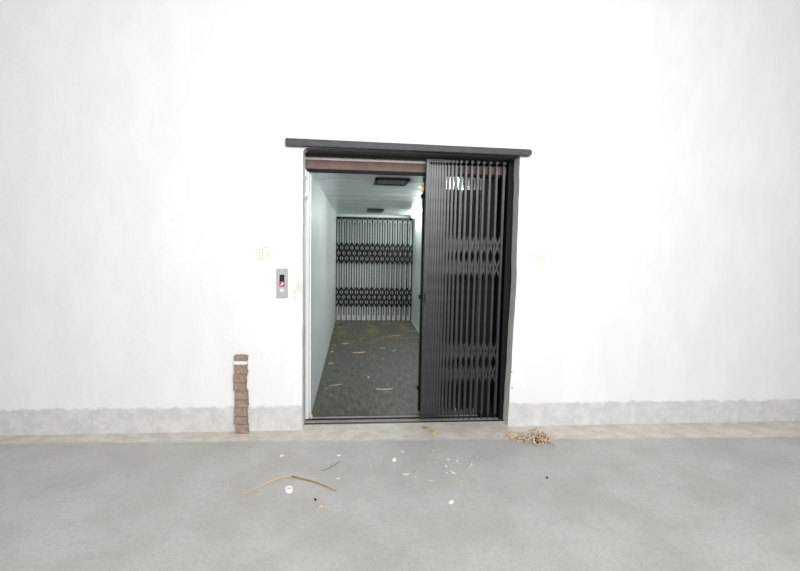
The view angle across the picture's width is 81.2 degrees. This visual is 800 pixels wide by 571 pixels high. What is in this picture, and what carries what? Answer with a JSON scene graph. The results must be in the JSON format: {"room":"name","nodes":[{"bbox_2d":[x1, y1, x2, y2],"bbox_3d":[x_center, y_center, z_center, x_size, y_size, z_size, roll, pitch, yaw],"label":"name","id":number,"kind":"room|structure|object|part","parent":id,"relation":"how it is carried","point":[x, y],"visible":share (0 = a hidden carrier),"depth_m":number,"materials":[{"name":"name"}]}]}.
{"room":"freight elevator lobby","nodes":[
{"label":"freight elevator lobby","id":0,"kind":"room"},
{"bbox_2d":[0,0,799,435],"bbox_3d":[-0.784,-1.510,3.806,18.000,5.500,0.140,1,5,-5],"label":"wall","id":1,"kind":"structure","parent":0,"point":[146,163],"depth_m":3.84,"materials":[{"name":"paint"}]},
{"bbox_2d":[256,247,268,258],"bbox_3d":[-1.123,-0.266,3.817,0.102,0.102,0.002,1,5,-5],"label":"painted mark","id":2,"kind":"object","parent":1,"relation":"attached to","point":[262,247],"visible":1,"depth_m":3.82,"materials":[{"name":"white paint"}]},
{"bbox_2d":[276,269,287,297],"bbox_3d":[-0.972,-0.017,3.845,0.092,0.244,0.021,1,5,-5],"label":"panel","id":3,"kind":"object","parent":1,"relation":"attached to","point":[281,274],"visible":1,"depth_m":3.84,"materials":[{"name":"metal"}]},
{"bbox_2d":[304,169,307,422],"bbox_3d":[-0.817,0.051,4.048,0.026,2.325,0.058,1,5,-5],"label":"channel","id":4,"kind":"object","parent":1,"relation":"attached to","point":[306,193],"visible":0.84,"depth_m":4.05,"materials":[{"name":"silver metal"}]},
{"bbox_2d":[304,416,502,424],"bbox_3d":[0.046,1.224,4.240,1.795,0.009,0.126,1,5,-5],"label":"door sill","id":5,"kind":"structure","parent":1,"relation":"attached to","point":[466,418],"depth_m":4.22,"materials":[{"name":"black metal"}]},
{"bbox_3d":[0.043,1.218,4.281,1.795,0.005,0.023,1,5,-5],"label":"rail","id":6,"kind":"part","parent":5,"relation":"part of","materials":[{"name":"black metal"}]},
{"bbox_3d":[0.051,1.226,4.189,1.795,0.005,0.022,1,5,-5],"label":"rail","id":7,"kind":"part","parent":5,"relation":"part of","materials":[{"name":"grey metal"}]},
{"bbox_2d":[285,138,531,159],"bbox_3d":[0.088,-1.134,3.897,2.028,0.075,0.189,1,5,-5],"label":"lintel","id":8,"kind":"object","parent":1,"relation":"attached to","point":[391,149],"visible":1,"depth_m":3.83,"materials":[{"name":"grey metal"}]},
{"bbox_2d":[305,152,513,419],"bbox_3d":[0.091,0.048,4.141,1.950,2.362,0.084,1,5,-6],"label":"gate","id":9,"kind":"object","parent":1,"relation":"attached to","point":[438,248],"visible":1,"depth_m":4.16,"materials":[{"name":"metal"}]},
{"bbox_3d":[0.959,0.067,4.234,0.055,2.341,0.075,1,5,-5],"label":"fixed post","id":10,"kind":"part","parent":9,"relation":"part of","materials":[{"name":"black metal"}]},
{"bbox_2d":[0,419,799,570],"bbox_3d":[-0.189,1.982,-2.828,18.000,0.250,14.240,1,5,-5],"label":"floor","id":11,"kind":"structure","parent":0,"point":[717,496],"depth_m":2.92,"materials":[{"name":"concrete"}]},
{"bbox_2d":[235,423,248,433],"bbox_3d":[-1.319,1.193,3.903,0.104,0.076,0.052,1,5,-5],"label":"brick","id":12,"kind":"object","parent":11,"relation":"on","point":[239,428],"visible":0.92,"depth_m":3.88,"materials":[{"name":"brown brick"}]},
{"bbox_2d":[234,415,247,424],"bbox_3d":[-1.327,1.119,3.895,0.108,0.068,0.052,1,5,-5],"label":"brick","id":13,"kind":"object","parent":12,"relation":"on","point":[237,419],"visible":0.87,"depth_m":3.87,"materials":[{"name":"brown brick"}]},
{"bbox_2d":[234,407,247,415],"bbox_3d":[-1.325,1.047,3.889,0.104,0.072,0.052,1,5,-5],"label":"brick","id":14,"kind":"object","parent":13,"relation":"on","point":[237,411],"visible":0.84,"depth_m":3.86,"materials":[{"name":"brown brick"}]},
{"bbox_2d":[235,399,248,407],"bbox_3d":[-1.316,0.978,3.883,0.108,0.064,0.052,1,5,-5],"label":"brick","id":15,"kind":"object","parent":14,"relation":"on","point":[238,403],"visible":0.88,"depth_m":3.86,"materials":[{"name":"brown brick"}]},
{"bbox_2d":[235,390,248,399],"bbox_3d":[-1.315,0.907,3.877,0.104,0.074,0.052,1,5,-5],"label":"brick","id":16,"kind":"object","parent":15,"relation":"on","point":[239,395],"visible":0.89,"depth_m":3.85,"materials":[{"name":"brown brick"}]},
{"bbox_2d":[233,382,246,390],"bbox_3d":[-1.324,0.833,3.869,0.104,0.070,0.052,1,5,-5],"label":"brick","id":17,"kind":"object","parent":16,"relation":"on","point":[237,386],"visible":0.9,"depth_m":3.84,"materials":[{"name":"brown brick"}]},
{"bbox_2d":[233,374,247,381],"bbox_3d":[-1.322,0.762,3.863,0.106,0.068,0.052,1,5,-5],"label":"brick","id":18,"kind":"object","parent":17,"relation":"on","point":[236,377],"visible":0.88,"depth_m":3.84,"materials":[{"name":"brown brick"}]},
{"bbox_2d":[234,364,247,373],"bbox_3d":[-1.313,0.689,3.857,0.107,0.076,0.052,1,5,-5],"label":"brick","id":19,"kind":"object","parent":18,"relation":"on","point":[238,369],"visible":0.9,"depth_m":3.83,"materials":[{"name":"brown brick"}]},
{"bbox_2d":[234,360,247,364],"bbox_3d":[-1.313,0.634,3.852,0.108,0.030,0.052,1,5,-5],"label":"brick","id":20,"kind":"object","parent":19,"relation":"on","point":[235,362],"visible":0.88,"depth_m":3.83,"materials":[{"name":"white brick"}]},
{"bbox_2d":[234,354,248,360],"bbox_3d":[-1.309,0.595,3.849,0.106,0.044,0.052,1,5,-5],"label":"brick","id":21,"kind":"object","parent":20,"relation":"on","point":[237,357],"visible":1,"depth_m":3.83,"materials":[{"name":"brown brick"}]},
{"bbox_2d":[242,475,335,494],"bbox_3d":[-0.714,1.312,3.079,0.590,0.012,0.223,1,5,-5],"label":"twig","id":22,"kind":"object","parent":11,"relation":"on","point":[288,475],"visible":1,"depth_m":3.10,"materials":[{"name":"beige wood"}]},
{"bbox_2d":[285,486,292,492],"bbox_3d":[-0.714,1.312,2.999,0.054,0.025,0.054,1,5,-5],"label":"round lid","id":23,"kind":"object","parent":11,"relation":"on","point":[288,489],"visible":1,"depth_m":2.98,"materials":[{"name":"white plastic"}]},
{"bbox_2d":[429,428,439,434],"bbox_3d":[0.294,1.244,3.981,0.114,0.036,0.091,3,5,15],"label":"clump","id":24,"kind":"object","parent":11,"relation":"on","point":[434,431],"visible":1,"depth_m":3.96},
{"bbox_2d":[502,427,556,446],"bbox_3d":[1.076,1.226,3.873,0.432,0.137,0.231,3,6,22],"label":"heap","id":25,"kind":"object","parent":11,"relation":"on","point":[534,438],"visible":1,"depth_m":3.83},
{"bbox_2d":[309,400,496,418],"bbox_3d":[-0.201,1.125,7.077,1.960,0.190,5.560,1,5,-5],"label":"floor","id":26,"kind":"structure","parent":0,"point":[491,413],"depth_m":4.68,"materials":[{"name":"grey paint"}]},
{"bbox_2d":[305,172,494,418],"bbox_3d":[-0.270,-0.123,6.902,1.758,2.325,5.468,1,5,-5],"label":"car","id":27,"kind":"object","parent":26,"relation":"on","point":[331,196],"visible":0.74,"depth_m":5.42,"materials":[{"name":"metal"}]},
{"bbox_2d":[336,217,412,319],"bbox_3d":[-0.521,-0.319,9.513,1.571,2.116,0.042,1,5,-5],"label":"gate","id":28,"kind":"object","parent":27,"relation":"on","point":[341,255],"visible":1,"depth_m":9.51,"materials":[{"name":"black metal"}]},
{"bbox_3d":[-0.519,-1.352,9.423,1.522,0.043,0.030,1,5,-5],"label":"rail","id":29,"kind":"part","parent":28,"relation":"part of","materials":[{"name":"black metal"}]},
{"bbox_2d":[366,209,383,212],"bbox_3d":[-0.442,-1.312,8.199,0.280,0.020,0.650,1,5,-5],"label":"vent","id":30,"kind":"object","parent":27,"relation":"attached to","point":[367,210],"depth_m":8.15,"materials":[{"name":"grey metal"}]},
{"bbox_2d":[374,178,409,185],"bbox_3d":[-0.086,-1.012,4.563,0.325,0.020,0.420,1,5,-5],"label":"vent","id":31,"kind":"object","parent":27,"relation":"attached to","point":[377,181],"depth_m":4.50,"materials":[{"name":"grey metal"}]},
{"bbox_3d":[-0.048,1.213,4.359,1.556,0.006,0.018,1,5,-5],"label":"floor rail","id":32,"kind":"part","parent":27,"relation":"part of","materials":[{"name":"grey metal"}]},
{"bbox_3d":[-0.045,1.216,4.334,1.556,0.005,0.023,1,5,-5],"label":"sill plate","id":33,"kind":"part","parent":27,"relation":"part of","materials":[{"name":"grey metal"}]},
{"bbox_2d":[412,212,421,217],"bbox_3d":[0.326,-1.286,8.551,0.069,0.044,1.200,1,5,-5],"label":"tube light","id":34,"kind":"object","parent":27,"relation":"attached to","point":[420,213],"visible":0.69,"depth_m":8.47,"materials":[{"name":"white plastic"}]},
{"bbox_2d":[416,177,480,412],"bbox_3d":[0.429,0.117,4.350,0.590,2.201,0.066,0,5,-8],"label":"gate","id":35,"kind":"object","parent":27,"relation":"on","point":[422,187],"visible":0.15,"depth_m":4.34,"materials":[{"name":"black metal"}]},
{"bbox_2d":[305,157,505,178],"bbox_3d":[0.104,-1.057,4.127,1.960,0.158,0.093,1,5,-5],"label":"header beam","id":36,"kind":"structure","parent":0,"point":[312,164],"depth_m":4.08,"materials":[{"name":"brown metal"}]},
{"bbox_2d":[459,162,511,406],"bbox_3d":[0.991,-0.499,7.193,0.400,3.450,6.060,1,5,-5],"label":"wall","id":37,"kind":"structure","parent":0,"point":[474,164],"depth_m":4.87,"materials":[{"name":"grey paint"}]},
{"bbox_3d":[-0.448,-0.768,9.887,1.960,3.450,0.400,1,5,-5],"label":"wall","id":38,"kind":"structure","parent":0,"visible":0},
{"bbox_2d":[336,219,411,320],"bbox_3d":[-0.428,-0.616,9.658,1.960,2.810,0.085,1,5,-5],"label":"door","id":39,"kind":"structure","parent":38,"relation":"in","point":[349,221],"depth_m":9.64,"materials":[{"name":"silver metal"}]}
]}

